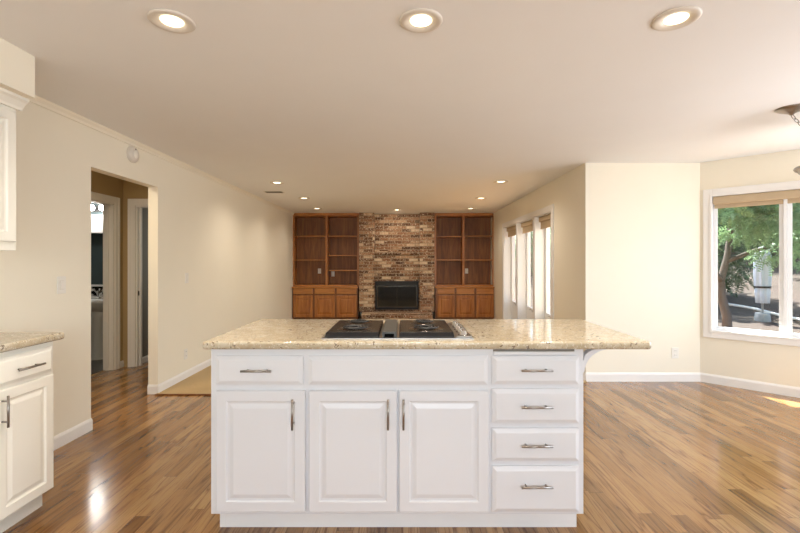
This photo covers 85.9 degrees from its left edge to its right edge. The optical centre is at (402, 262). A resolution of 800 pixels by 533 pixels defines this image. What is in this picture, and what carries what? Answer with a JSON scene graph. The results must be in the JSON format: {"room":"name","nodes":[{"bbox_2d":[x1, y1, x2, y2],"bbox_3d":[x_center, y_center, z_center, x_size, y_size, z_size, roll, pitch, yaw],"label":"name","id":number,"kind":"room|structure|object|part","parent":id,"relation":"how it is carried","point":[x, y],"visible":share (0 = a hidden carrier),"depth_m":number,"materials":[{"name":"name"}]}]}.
{"room":"kitchen","nodes":[
{"label":"kitchen","id":0,"kind":"room"},
{"bbox_2d":[0,37,34,97],"bbox_3d":[-2.246,-1.007,-0.180,0.487,0.224,5.040,0,0,0],"label":"wall","id":1,"kind":"structure","parent":0,"point":[17,66],"depth_m":2.23,"materials":[{"name":"paint"}]},
{"bbox_2d":[91,203,102,298],"bbox_3d":[-4.609,0.107,5.125,1.783,2.455,2.450,0,0,0],"label":"wall","id":2,"kind":"structure","parent":0,"point":[96,239],"depth_m":6.25,"materials":[{"name":"paint"}]},
{"bbox_2d":[91,215,102,233],"bbox_3d":[-4.350,-0.550,6.200,1.100,0.260,0.100,0,0,0],"label":"valance box","id":3,"kind":"object","parent":2,"relation":"attached to","point":[96,220],"visible":0.06,"depth_m":6.15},
{"bbox_2d":[91,205,102,211],"bbox_3d":[-4.360,-0.780,6.165,0.640,0.090,0.170,0,0,0],"label":"vanity light","id":4,"kind":"object","parent":2,"relation":"attached to","point":[94,208],"visible":0.23,"depth_m":6.16,"materials":[{"name":"metal"}]},
{"bbox_2d":[91,285,102,297],"bbox_3d":[-4.513,0.420,6.240,1.573,0.200,0.020,0,0,0],"label":"trim","id":5,"kind":"structure","parent":2,"relation":"attached to","point":[91,285],"depth_m":6.23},
{"bbox_2d":[91,287,102,296],"bbox_3d":[-4.513,0.422,6.244,1.573,0.145,0.012,0,0,0],"label":"tile backsplash","id":6,"kind":"structure","parent":2,"relation":"attached to","point":[95,291],"depth_m":6.24,"materials":[{"name":"tile"}]},
{"bbox_2d":[91,170,122,360],"bbox_3d":[-3.654,0.107,4.010,0.127,2.455,3.220,0,0,0],"label":"wall","id":7,"kind":"structure","parent":0,"point":[101,183],"depth_m":5.44,"materials":[{"name":"paint"}]},
{"bbox_2d":[91,192,119,370],"bbox_3d":[-3.643,0.260,4.933,0.149,2.150,0.995,0,0,0],"label":"door frame","id":8,"kind":"structure","parent":7,"relation":"in","point":[111,205],"depth_m":5.33,"materials":[{"name":"white wood"}]},
{"bbox_2d":[123,180,147,366],"bbox_3d":[-3.090,0.107,5.565,1.000,2.455,0.110,0,0,0],"label":"wall","id":9,"kind":"structure","parent":0,"point":[131,190],"depth_m":5.51,"materials":[{"name":"paint"}]},
{"bbox_2d":[128,199,147,366],"bbox_3d":[-3.062,0.260,5.554,0.915,2.150,0.132,0,0,0],"label":"door frame","id":10,"kind":"structure","parent":9,"relation":"in","point":[135,206],"depth_m":5.49,"materials":[{"name":"wood"}]},
{"bbox_2d":[142,208,147,356],"bbox_3d":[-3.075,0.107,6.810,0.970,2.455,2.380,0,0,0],"label":"door","id":11,"kind":"structure","parent":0,"point":[144,210],"depth_m":5.76,"materials":[{"name":"grey paint"}]},
{"bbox_2d":[142,355,147,362],"bbox_3d":[-3.453,1.295,6.760,0.014,0.080,2.280,0,0,0],"label":"baseboard","id":12,"kind":"structure","parent":11,"relation":"attached to","point":[145,358],"depth_m":5.75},
{"bbox_2d":[0,102,293,435],"bbox_3d":[-2.540,0.107,3.710,0.100,2.455,12.820,0,0,0],"label":"wall","id":13,"kind":"structure","parent":0,"point":[235,248],"depth_m":4.34,"materials":[{"name":"paint"}]},
{"bbox_2d":[0,87,28,250],"bbox_3d":[-2.270,-0.480,1.875,0.438,0.830,0.970,0,0,0],"label":"upper cabinet","id":14,"kind":"object","parent":13,"relation":"attached to","point":[10,102],"visible":1,"depth_m":2.27,"materials":[{"name":"white wood"}]},
{"bbox_3d":[-2.096,-0.460,2.101,0.020,0.700,0.442,0,0,0],"label":"door","id":15,"kind":"part","parent":14,"relation":"part of","materials":[{"name":"white wood"}]},
{"bbox_3d":[-2.079,-0.862,1.875,0.055,0.064,0.970,0,0,0],"label":"crown moulding","id":16,"kind":"part","parent":14,"relation":"part of","materials":[{"name":"white wood"}]},
{"bbox_2d":[57,276,65,293],"bbox_3d":[-2.485,0.164,3.131,0.011,0.125,0.080,0,0,0],"label":"light switch","id":17,"kind":"object","parent":13,"relation":"attached to","point":[61,280],"visible":1,"depth_m":3.12,"materials":[{"name":"white plastic"}]},
{"bbox_2d":[54,418,92,449],"bbox_3d":[-2.483,1.288,2.916,0.014,0.095,1.032,0,0,0],"label":"baseboard","id":18,"kind":"structure","parent":13,"relation":"attached to","point":[73,433],"depth_m":3.23,"materials":[{"name":"white wood"}]},
{"bbox_2d":[126,146,138,162],"bbox_3d":[-2.467,-0.990,3.944,0.046,0.148,0.148,0,0,0],"label":"smoke detector","id":19,"kind":"object","parent":13,"relation":"attached to","point":[132,153],"visible":1,"depth_m":3.91,"materials":[{"name":"white plastic"}]},
{"bbox_2d":[27,95,293,214],"bbox_3d":[-2.473,-1.095,6.035,0.035,0.050,7.390,0,0,0],"label":"trim","id":20,"kind":"structure","parent":13,"relation":"attached to","point":[37,100],"depth_m":3.88,"materials":[{"name":"paint"}]},
{"bbox_2d":[184,348,187,359],"bbox_3d":[-2.486,1.048,4.923,0.008,0.118,0.075,0,0,0],"label":"wall outlet","id":21,"kind":"object","parent":13,"relation":"attached to","point":[185,350],"visible":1,"depth_m":4.91,"materials":[{"name":"white plastic"}]},
{"bbox_2d":[147,318,291,393],"bbox_3d":[-2.533,1.288,6.993,0.114,0.095,5.274,0,0,0],"label":"baseboard","id":22,"kind":"structure","parent":13,"relation":"attached to","point":[151,389],"depth_m":4.72,"materials":[{"name":"white wood"}]},
{"bbox_2d":[0,0,799,213],"bbox_3d":[-0.300,-1.195,3.700,11.400,0.150,13.200,0,0,0],"label":"ceiling","id":23,"kind":"structure","parent":0,"point":[345,106],"depth_m":2.71,"materials":[{"name":"paint"}]},
{"bbox_2d":[147,8,195,33],"bbox_3d":[-1.071,-1.115,1.994,0.200,0.010,0.200,0,0,0],"label":"recessed light","id":24,"kind":"object","parent":23,"relation":"in","point":[169,23],"visible":1,"depth_m":1.98,"materials":[{"name":"beige"}]},
{"bbox_2d":[270,181,283,183],"bbox_3d":[-1.764,-1.115,6.020,0.200,0.010,0.200,0,0,0],"label":"recessed light","id":25,"kind":"object","parent":23,"relation":"in","point":[271,182],"visible":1,"depth_m":5.99,"materials":[{"name":"beige"}]},
{"bbox_2d":[399,8,442,32],"bbox_3d":[0.083,-1.115,1.990,0.200,0.010,0.200,0,0,0],"label":"recessed light","id":26,"kind":"object","parent":23,"relation":"in","point":[419,23],"visible":1,"depth_m":1.98,"materials":[{"name":"beige"}]},
{"bbox_2d":[494,180,507,182],"bbox_3d":[1.355,-1.115,5.946,0.200,0.010,0.200,0,0,0],"label":"recessed light","id":27,"kind":"object","parent":23,"relation":"in","point":[497,181],"visible":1,"depth_m":5.91,"materials":[{"name":"beige"}]},
{"bbox_2d":[651,6,702,30],"bbox_3d":[1.253,-1.115,1.974,0.200,0.010,0.200,0,0,0],"label":"recessed light","id":28,"kind":"object","parent":23,"relation":"in","point":[674,19],"visible":1,"depth_m":1.96,"materials":[{"name":"beige"}]},
{"bbox_2d":[774,104,799,125],"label":"pendant lamp","id":29,"kind":"object","parent":23,"relation":"hanging from","point":[792,109],"depth_m":3.10,"materials":[{"name":"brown metal"}]},
{"bbox_2d":[793,166,799,174],"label":"pendant lamp","id":30,"kind":"object","parent":23,"relation":"hanging from","point":[797,169],"depth_m":3.32,"materials":[{"name":"beige glass"}]},
{"bbox_2d":[3,359,799,532],"bbox_3d":[0.000,1.392,3.700,12.000,0.126,13.200,0,0,0],"label":"floor","id":31,"kind":"structure","parent":0,"point":[659,457],"depth_m":2.81,"materials":[{"name":"brown wood"}]},
{"bbox_2d":[0,341,53,532],"bbox_3d":[-2.170,0.880,1.860,0.610,0.910,1.000,0,0,0],"label":"base cabinet","id":32,"kind":"object","parent":31,"relation":"on","point":[26,374],"visible":0.94,"depth_m":2.17,"materials":[{"name":"white wood"}]},
{"bbox_3d":[-1.883,0.707,2.038,0.035,0.150,0.010,0,0,0],"label":"handle","id":33,"kind":"part","parent":32,"relation":"part of","materials":[{"name":"silver metal"}]},
{"bbox_3d":[-1.910,0.523,2.175,0.020,0.138,0.334,0,0,0],"label":"drawer","id":34,"kind":"part","parent":32,"relation":"part of","materials":[{"name":"white wood"}]},
{"bbox_2d":[0,332,63,352],"bbox_3d":[-2.182,0.405,1.877,0.614,0.038,1.035,0,0,0],"label":"countertop","id":35,"kind":"structure","parent":32,"relation":"on","point":[9,341],"depth_m":2.21,"materials":[{"name":"stone"}]},
{"bbox_3d":[-1.883,0.527,2.173,0.035,0.010,0.150,0,0,0],"label":"handle","id":36,"kind":"part","parent":32,"relation":"part of","materials":[{"name":"silver metal"}]},
{"bbox_2d":[91,289,102,359],"bbox_3d":[-4.240,0.854,5.984,0.571,0.950,0.492,0,0,0],"label":"pedestal sink","id":37,"kind":"object","parent":31,"relation":"on","point":[96,303],"visible":0.35,"depth_m":5.88,"materials":[{"name":"ceramic"}]},
{"bbox_2d":[91,298,102,311],"bbox_3d":[-4.240,0.603,5.984,0.571,0.172,0.492,0,0,0],"label":"basin","id":38,"kind":"object","parent":37,"relation":"in","point":[96,303],"depth_m":5.81,"materials":[{"name":"ceramic"}]},
{"bbox_2d":[155,394,210,395],"bbox_3d":[-0.520,1.328,4.324,3.940,0.014,0.023,0,0,0],"label":"threshold","id":39,"kind":"object","parent":31,"relation":"on","point":[155,394],"visible":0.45,"depth_m":4.31,"materials":[{"name":"brown wood"}]},
{"bbox_2d":[156,365,586,393],"bbox_3d":[-0.220,1.329,7.225,4.540,0.011,5.790,0,0,0],"label":"floor","id":40,"kind":"structure","parent":31,"relation":"on","point":[199,382],"depth_m":4.62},
{"bbox_2d":[292,286,359,318],"bbox_3d":[-1.745,0.933,9.832,1.475,0.779,0.475,0,0,0],"label":"base cabinet","id":41,"kind":"object","parent":40,"relation":"on","point":[308,302],"visible":0.87,"depth_m":9.61,"materials":[{"name":"brown wood"}]},
{"bbox_3d":[-2.238,0.641,9.620,0.435,0.125,0.020,0,0,0],"label":"drawer","id":42,"kind":"part","parent":41,"relation":"part of","materials":[{"name":"brown wood"}]},
{"bbox_3d":[-2.238,0.981,9.620,0.435,0.488,0.020,0,0,0],"label":"door","id":43,"kind":"part","parent":41,"relation":"part of","materials":[{"name":"brown wood"}]},
{"bbox_3d":[-1.753,0.641,9.620,0.446,0.125,0.020,0,0,0],"label":"drawer","id":44,"kind":"part","parent":41,"relation":"part of","materials":[{"name":"brown wood"}]},
{"bbox_3d":[-1.753,0.981,9.620,0.446,0.488,0.020,0,0,0],"label":"door","id":45,"kind":"part","parent":41,"relation":"part of","materials":[{"name":"brown wood"}]},
{"bbox_2d":[293,213,358,285],"bbox_3d":[-1.748,-0.287,9.900,1.505,1.660,0.340,0,0,0],"label":"bookcase","id":46,"kind":"object","parent":41,"relation":"on","point":[329,242],"visible":0.86,"depth_m":10.05,"materials":[{"name":"brown wood"}]},
{"bbox_3d":[-2.490,-0.287,9.911,0.020,1.660,0.318,0,0,0],"label":"panel","id":47,"kind":"part","parent":46,"relation":"part of","materials":[{"name":"brown wood"}]},
{"bbox_3d":[-2.112,-0.057,9.908,0.737,0.022,0.295,0,0,0],"label":"shelf","id":48,"kind":"part","parent":46,"relation":"part of","materials":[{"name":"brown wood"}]},
{"bbox_3d":[-2.112,-0.600,9.908,0.737,0.022,0.295,0,0,0],"label":"shelf","id":49,"kind":"part","parent":46,"relation":"part of","materials":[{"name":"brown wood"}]},
{"bbox_3d":[-1.748,-1.057,9.903,1.465,0.020,0.303,0,0,0],"label":"panel","id":50,"kind":"part","parent":46,"relation":"part of","materials":[{"name":"brown wood"}]},
{"bbox_3d":[-1.748,0.526,9.741,1.415,0.035,0.022,0,0,0],"label":"rail","id":51,"kind":"part","parent":46,"relation":"part of","materials":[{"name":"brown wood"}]},
{"bbox_3d":[-1.748,-1.092,9.741,1.415,0.050,0.022,0,0,0],"label":"rail","id":52,"kind":"part","parent":46,"relation":"part of","materials":[{"name":"brown wood"}]},
{"bbox_3d":[-1.748,0.521,9.903,1.465,0.025,0.303,0,0,0],"label":"panel","id":53,"kind":"part","parent":46,"relation":"part of","materials":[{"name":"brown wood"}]},
{"bbox_3d":[-1.261,0.641,9.620,0.446,0.125,0.020,0,0,0],"label":"drawer","id":54,"kind":"part","parent":41,"relation":"part of","materials":[{"name":"brown wood"}]},
{"bbox_3d":[-1.261,0.981,9.620,0.446,0.488,0.020,0,0,0],"label":"door","id":55,"kind":"part","parent":41,"relation":"part of","materials":[{"name":"brown wood"}]},
{"bbox_2d":[359,213,433,318],"bbox_3d":[-0.140,0.102,9.670,1.687,2.441,0.860,0,0,0],"label":"fireplace","id":56,"kind":"object","parent":40,"relation":"on","point":[392,247],"visible":0.88,"depth_m":9.63,"materials":[{"name":"brick"}]},
{"bbox_2d":[375,281,418,309],"bbox_3d":[-0.138,0.743,9.743,0.986,0.643,0.064,0,0,0],"label":"fireplace insert","id":57,"kind":"object","parent":56,"relation":"in","point":[389,295],"visible":1,"depth_m":9.75,"materials":[{"name":"metal"}]},
{"bbox_3d":[-0.138,0.765,9.748,0.918,0.500,0.005,0,0,0],"label":"glass door","id":58,"kind":"part","parent":57,"relation":"part of","materials":[{"name":"black glass"}]},
{"bbox_3d":[-0.138,0.765,9.741,0.898,0.470,0.009,0,0,0],"label":"door trim","id":59,"kind":"part","parent":57,"relation":"part of","materials":[{"name":"metal"}]},
{"bbox_2d":[434,286,493,318],"bbox_3d":[1.380,0.933,9.832,1.325,0.779,0.475,0,0,0],"label":"base cabinet","id":60,"kind":"object","parent":40,"relation":"on","point":[450,302],"visible":0.92,"depth_m":9.61,"materials":[{"name":"brown wood"}]},
{"bbox_3d":[0.960,0.641,9.620,0.380,0.125,0.020,0,0,0],"label":"drawer","id":61,"kind":"part","parent":60,"relation":"part of","materials":[{"name":"brown wood"}]},
{"bbox_3d":[0.960,0.981,9.620,0.380,0.488,0.020,0,0,0],"label":"door","id":62,"kind":"part","parent":60,"relation":"part of","materials":[{"name":"brown wood"}]},
{"bbox_2d":[434,213,493,285],"bbox_3d":[1.392,-0.287,9.900,1.358,1.660,0.340,0,0,0],"label":"bookcase","id":63,"kind":"object","parent":60,"relation":"on","point":[462,241],"visible":0.98,"depth_m":10.05,"materials":[{"name":"brown wood"}]},
{"bbox_3d":[1.045,-0.589,9.908,0.624,0.022,0.295,0,0,0],"label":"shelf","id":64,"kind":"part","parent":63,"relation":"part of","materials":[{"name":"brown wood"}]},
{"bbox_3d":[1.392,-1.057,9.903,1.318,0.020,0.303,0,0,0],"label":"panel","id":65,"kind":"part","parent":63,"relation":"part of","materials":[{"name":"brown wood"}]},
{"bbox_3d":[1.392,0.526,9.741,1.268,0.035,0.022,0,0,0],"label":"rail","id":66,"kind":"part","parent":63,"relation":"part of","materials":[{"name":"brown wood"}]},
{"bbox_3d":[1.392,-1.092,9.741,1.268,0.050,0.022,0,0,0],"label":"rail","id":67,"kind":"part","parent":63,"relation":"part of","materials":[{"name":"brown wood"}]},
{"bbox_3d":[1.392,0.521,9.903,1.318,0.025,0.303,0,0,0],"label":"panel","id":68,"kind":"part","parent":63,"relation":"part of","materials":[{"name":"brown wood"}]},
{"bbox_3d":[1.395,0.641,9.620,0.402,0.125,0.020,0,0,0],"label":"drawer","id":69,"kind":"part","parent":60,"relation":"part of","materials":[{"name":"brown wood"}]},
{"bbox_3d":[1.395,0.981,9.620,0.402,0.488,0.020,0,0,0],"label":"door","id":70,"kind":"part","parent":60,"relation":"part of","materials":[{"name":"brown wood"}]},
{"bbox_3d":[1.836,0.641,9.620,0.391,0.125,0.020,0,0,0],"label":"drawer","id":71,"kind":"part","parent":60,"relation":"part of","materials":[{"name":"brown wood"}]},
{"bbox_3d":[1.836,0.981,9.620,0.391,0.488,0.020,0,0,0],"label":"door","id":72,"kind":"part","parent":60,"relation":"part of","materials":[{"name":"brown wood"}]},
{"bbox_2d":[211,349,605,526],"bbox_3d":[0.042,0.876,2.423,1.959,0.918,0.755,0,0,0],"label":"kitchen island","id":73,"kind":"object","parent":31,"relation":"on","point":[300,437],"visible":0.97,"depth_m":2.08,"materials":[{"name":"white wood"}]},
{"bbox_3d":[-0.703,0.520,2.063,0.145,0.010,0.035,0,0,0],"label":"handle","id":74,"kind":"part","parent":73,"relation":"part of","materials":[{"name":"silver metal"}]},
{"bbox_3d":[-0.698,0.525,2.090,0.423,0.140,0.020,0,0,0],"label":"drawer","id":75,"kind":"part","parent":73,"relation":"part of","materials":[{"name":"white wood"}]},
{"bbox_3d":[-0.691,0.915,2.090,0.433,0.588,0.020,0,0,0],"label":"door","id":76,"kind":"part","parent":73,"relation":"part of","materials":[{"name":"white wood"}]},
{"bbox_3d":[-0.529,0.727,2.063,0.010,0.145,0.035,0,0,0],"label":"handle","id":77,"kind":"part","parent":73,"relation":"part of","materials":[{"name":"silver metal"}]},
{"bbox_3d":[-0.243,0.915,2.090,0.428,0.588,0.020,0,0,0],"label":"door","id":78,"kind":"part","parent":73,"relation":"part of","materials":[{"name":"white wood"}]},
{"bbox_3d":[-0.071,0.727,2.063,0.010,0.145,0.035,0,0,0],"label":"handle","id":79,"kind":"part","parent":73,"relation":"part of","materials":[{"name":"silver metal"}]},
{"bbox_3d":[0.002,0.727,2.063,0.010,0.145,0.035,0,0,0],"label":"handle","id":80,"kind":"part","parent":73,"relation":"part of","materials":[{"name":"silver metal"}]},
{"bbox_2d":[203,319,650,348],"bbox_3d":[0.115,0.398,2.473,2.161,0.038,0.835,0,0,0],"label":"island countertop","id":81,"kind":"structure","parent":73,"relation":"on","point":[261,333],"depth_m":2.17,"materials":[{"name":"stone"}]},
{"bbox_2d":[321,319,473,338],"bbox_3d":[-0.027,0.357,2.380,0.754,0.044,0.520,0,0,0],"label":"cooktop","id":82,"kind":"object","parent":81,"relation":"in","point":[356,328],"visible":1,"depth_m":2.21,"materials":[{"name":"metal"}]},
{"bbox_2d":[382,319,397,336],"bbox_3d":[-0.069,0.359,2.374,0.072,0.028,0.472,0,0,0],"label":"downdraft vent","id":83,"kind":"object","parent":82,"relation":"attached to","point":[390,327],"depth_m":2.28,"materials":[{"name":"grey metal"}]},
{"bbox_3d":[0.306,0.353,2.190,0.042,0.028,0.042,0,0,0],"label":"knob","id":84,"kind":"part","parent":82,"relation":"part of","materials":[{"name":"silver metal"}]},
{"bbox_3d":[0.198,0.915,2.090,0.435,0.588,0.020,0,0,0],"label":"door","id":85,"kind":"part","parent":73,"relation":"part of","materials":[{"name":"white wood"}]},
{"bbox_3d":[0.645,1.101,2.090,0.423,0.222,0.020,0,0,0],"label":"drawer","id":86,"kind":"part","parent":73,"relation":"part of","materials":[{"name":"white wood"}]},
{"bbox_3d":[0.645,0.885,2.090,0.423,0.160,0.020,0,0,0],"label":"drawer","id":87,"kind":"part","parent":73,"relation":"part of","materials":[{"name":"white wood"}]},
{"bbox_3d":[0.645,0.698,2.090,0.423,0.167,0.020,0,0,0],"label":"drawer","id":88,"kind":"part","parent":73,"relation":"part of","materials":[{"name":"white wood"}]},
{"bbox_3d":[0.645,0.524,2.090,0.423,0.138,0.020,0,0,0],"label":"drawer","id":89,"kind":"part","parent":73,"relation":"part of","materials":[{"name":"white wood"}]},
{"bbox_3d":[0.641,1.075,2.063,0.150,0.010,0.035,0,0,0],"label":"handle","id":90,"kind":"part","parent":73,"relation":"part of","materials":[{"name":"silver metal"}]},
{"bbox_3d":[0.641,0.880,2.063,0.150,0.010,0.035,0,0,0],"label":"handle","id":91,"kind":"part","parent":73,"relation":"part of","materials":[{"name":"silver metal"}]},
{"bbox_3d":[0.641,0.694,2.063,0.150,0.010,0.035,0,0,0],"label":"handle","id":92,"kind":"part","parent":73,"relation":"part of","materials":[{"name":"silver metal"}]},
{"bbox_3d":[0.641,0.517,2.063,0.150,0.010,0.035,0,0,0],"label":"handle","id":93,"kind":"part","parent":73,"relation":"part of","materials":[{"name":"silver metal"}]},
{"bbox_2d":[491,163,585,372],"bbox_3d":[2.160,0.107,7.475,0.220,2.455,5.290,0,0,0],"label":"wall","id":94,"kind":"structure","parent":0,"point":[567,192],"depth_m":5.49,"materials":[{"name":"paint"}]},
{"bbox_2d":[502,204,553,318],"bbox_3d":[2.145,0.265,7.320,0.250,2.120,2.970,0,0,0],"label":"window","id":95,"kind":"structure","parent":94,"relation":"in","point":[520,309],"depth_m":7.62,"materials":[{"name":"white plastic"}]},
{"bbox_2d":[507,225,515,236],"bbox_3d":[2.125,-0.604,8.232,0.060,0.185,0.937,0,0,0],"label":"roller shade","id":96,"kind":"object","parent":95,"relation":"attached to","point":[511,231],"visible":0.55,"depth_m":8.33,"materials":[{"name":"beige fabric"}]},
{"bbox_3d":[2.212,0.260,8.232,0.045,1.915,0.953,0,0,0],"label":"sash","id":97,"kind":"part","parent":95,"relation":"part of","materials":[{"name":"white plastic"}]},
{"bbox_2d":[521,220,532,233],"bbox_3d":[2.125,-0.604,7.200,0.060,0.185,0.874,0,0,0],"label":"roller shade","id":98,"kind":"object","parent":95,"relation":"attached to","point":[527,226],"visible":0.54,"depth_m":7.28,"materials":[{"name":"beige fabric"}]},
{"bbox_3d":[2.212,0.260,7.200,0.045,1.915,0.890,0,0,0],"label":"sash","id":99,"kind":"part","parent":95,"relation":"part of","materials":[{"name":"white plastic"}]},
{"bbox_2d":[539,214,550,228],"bbox_3d":[2.125,-0.604,6.288,0.060,0.185,0.697,0,0,0],"label":"roller shade","id":100,"kind":"object","parent":95,"relation":"attached to","point":[545,220],"visible":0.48,"depth_m":6.35,"materials":[{"name":"beige fabric"}]},
{"bbox_3d":[2.212,0.260,6.288,0.045,1.915,0.713,0,0,0],"label":"sash","id":101,"kind":"part","parent":95,"relation":"part of","materials":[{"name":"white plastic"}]},
{"bbox_2d":[586,163,699,371],"bbox_3d":[2.793,0.107,4.905,1.486,2.455,0.150,0,0,0],"label":"wall","id":102,"kind":"structure","parent":0,"point":[643,219],"depth_m":4.83,"materials":[{"name":"paint"}]},
{"bbox_2d":[586,372,699,381],"bbox_3d":[2.693,1.285,4.823,1.286,0.100,0.014,0,0,0],"label":"baseboard","id":103,"kind":"structure","parent":102,"relation":"attached to","point":[590,376],"depth_m":4.82,"materials":[{"name":"white wood"}]},
{"bbox_2d":[672,348,678,357],"bbox_3d":[3.055,1.017,4.826,0.078,0.120,0.008,0,0,0],"label":"wall outlet","id":104,"kind":"object","parent":102,"relation":"attached to","point":[675,351],"visible":1,"depth_m":4.82,"materials":[{"name":"white plastic"}]},
{"bbox_2d":[700,149,799,397],"bbox_3d":[3.953,0.107,4.316,0.174,2.455,1.600,0,0,-45],"label":"wall","id":105,"kind":"structure","parent":0,"point":[762,367],"depth_m":4.54,"materials":[{"name":"paint"}]},
{"bbox_3d":[3.861,1.285,4.295,1.500,0.100,0.014,0,0,45],"label":"baseboard","id":106,"kind":"part","parent":105,"relation":"part of","materials":[{"name":"white wood"}]},
{"bbox_2d":[703,180,799,346],"bbox_3d":[3.893,0.010,4.369,1.380,1.640,0.184,0,0,45],"label":"window","id":107,"kind":"structure","parent":105,"relation":"in","point":[711,329],"depth_m":4.53,"materials":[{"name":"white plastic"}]},
{"bbox_3d":[3.688,0.010,4.609,0.587,1.476,0.045,0,0,45],"label":"sash","id":108,"kind":"part","parent":107,"relation":"part of","materials":[{"name":"clear glass"}]},
{"bbox_2d":[713,189,799,208],"bbox_3d":[3.869,-0.662,4.345,1.208,0.130,0.053,0,0,45],"label":"roller shade","id":109,"kind":"object","parent":107,"relation":"attached to","point":[792,196],"visible":1,"depth_m":4.50,"materials":[{"name":"beige fabric"}]},
{"bbox_3d":[4.129,0.010,4.167,0.597,1.476,0.045,0,0,45],"label":"sash","id":110,"kind":"part","parent":107,"relation":"part of","materials":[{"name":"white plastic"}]},
{"label":"outside","id":111,"kind":"structure","parent":0,"visible":0},
{"bbox_2d":[515,243,799,332],"bbox_3d":[20.300,0.131,16.000,36.000,2.908,44.000,0,0,0],"label":"ground","id":112,"kind":"structure","parent":111,"point":[743,318],"depth_m":10.39,"materials":[{"name":"grey concrete"}]},
{"bbox_2d":[515,227,550,276],"bbox_3d":[5.089,-0.675,17.304,3.863,2.542,2.780,0,0,0],"label":"evergreen tree","id":113,"kind":"object","parent":112,"relation":"on","point":[550,227],"visible":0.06,"depth_m":17.07,"materials":[{"name":"green plant"}]},
{"bbox_2d":[718,210,759,296],"bbox_3d":[7.756,-1.367,11.393,3.287,4.875,2.604,0,0,-12],"label":"evergreen tree","id":114,"kind":"object","parent":112,"relation":"on","point":[737,263],"visible":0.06,"depth_m":10.86,"materials":[{"name":"green plant"}]},
{"bbox_2d":[718,203,799,327],"bbox_3d":[6.805,-0.904,7.566,4.351,4.564,2.025,0,0,0],"label":"deciduous tree","id":115,"kind":"object","parent":112,"relation":"on","point":[768,215],"visible":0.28,"depth_m":7.51,"materials":[{"name":"green plant"}]},
{"bbox_2d":[718,221,799,260],"bbox_3d":[12.813,-2.381,14.820,4.129,4.794,2.694,0,0,-6],"label":"evergreen tree","id":116,"kind":"object","parent":112,"relation":"on","point":[744,246],"visible":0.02,"depth_m":14.73,"materials":[{"name":"green plant"}]},
{"bbox_2d":[753,246,771,321],"bbox_3d":[7.650,0.456,9.150,0.294,1.651,0.294,0,0,25],"label":"patio umbrella","id":117,"kind":"object","parent":112,"relation":"on","point":[762,280],"visible":0.73,"depth_m":9.06,"materials":[{"name":"white fabric"}]},
{"bbox_2d":[754,312,770,321],"bbox_3d":[7.650,1.176,9.150,0.280,0.210,0.280,0,0,0],"label":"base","id":118,"kind":"object","parent":112,"relation":"on","point":[758,316],"depth_m":9.05,"materials":[{"name":"grey plastic"}]},
{"bbox_2d":[728,303,799,320],"bbox_3d":[8.146,1.135,9.313,0.197,0.302,2.257,0,0,-11],"label":"pole","id":119,"kind":"object","parent":112,"relation":"on","point":[730,304],"visible":0.7,"depth_m":9.80,"materials":[{"name":"white metal"}]}
]}

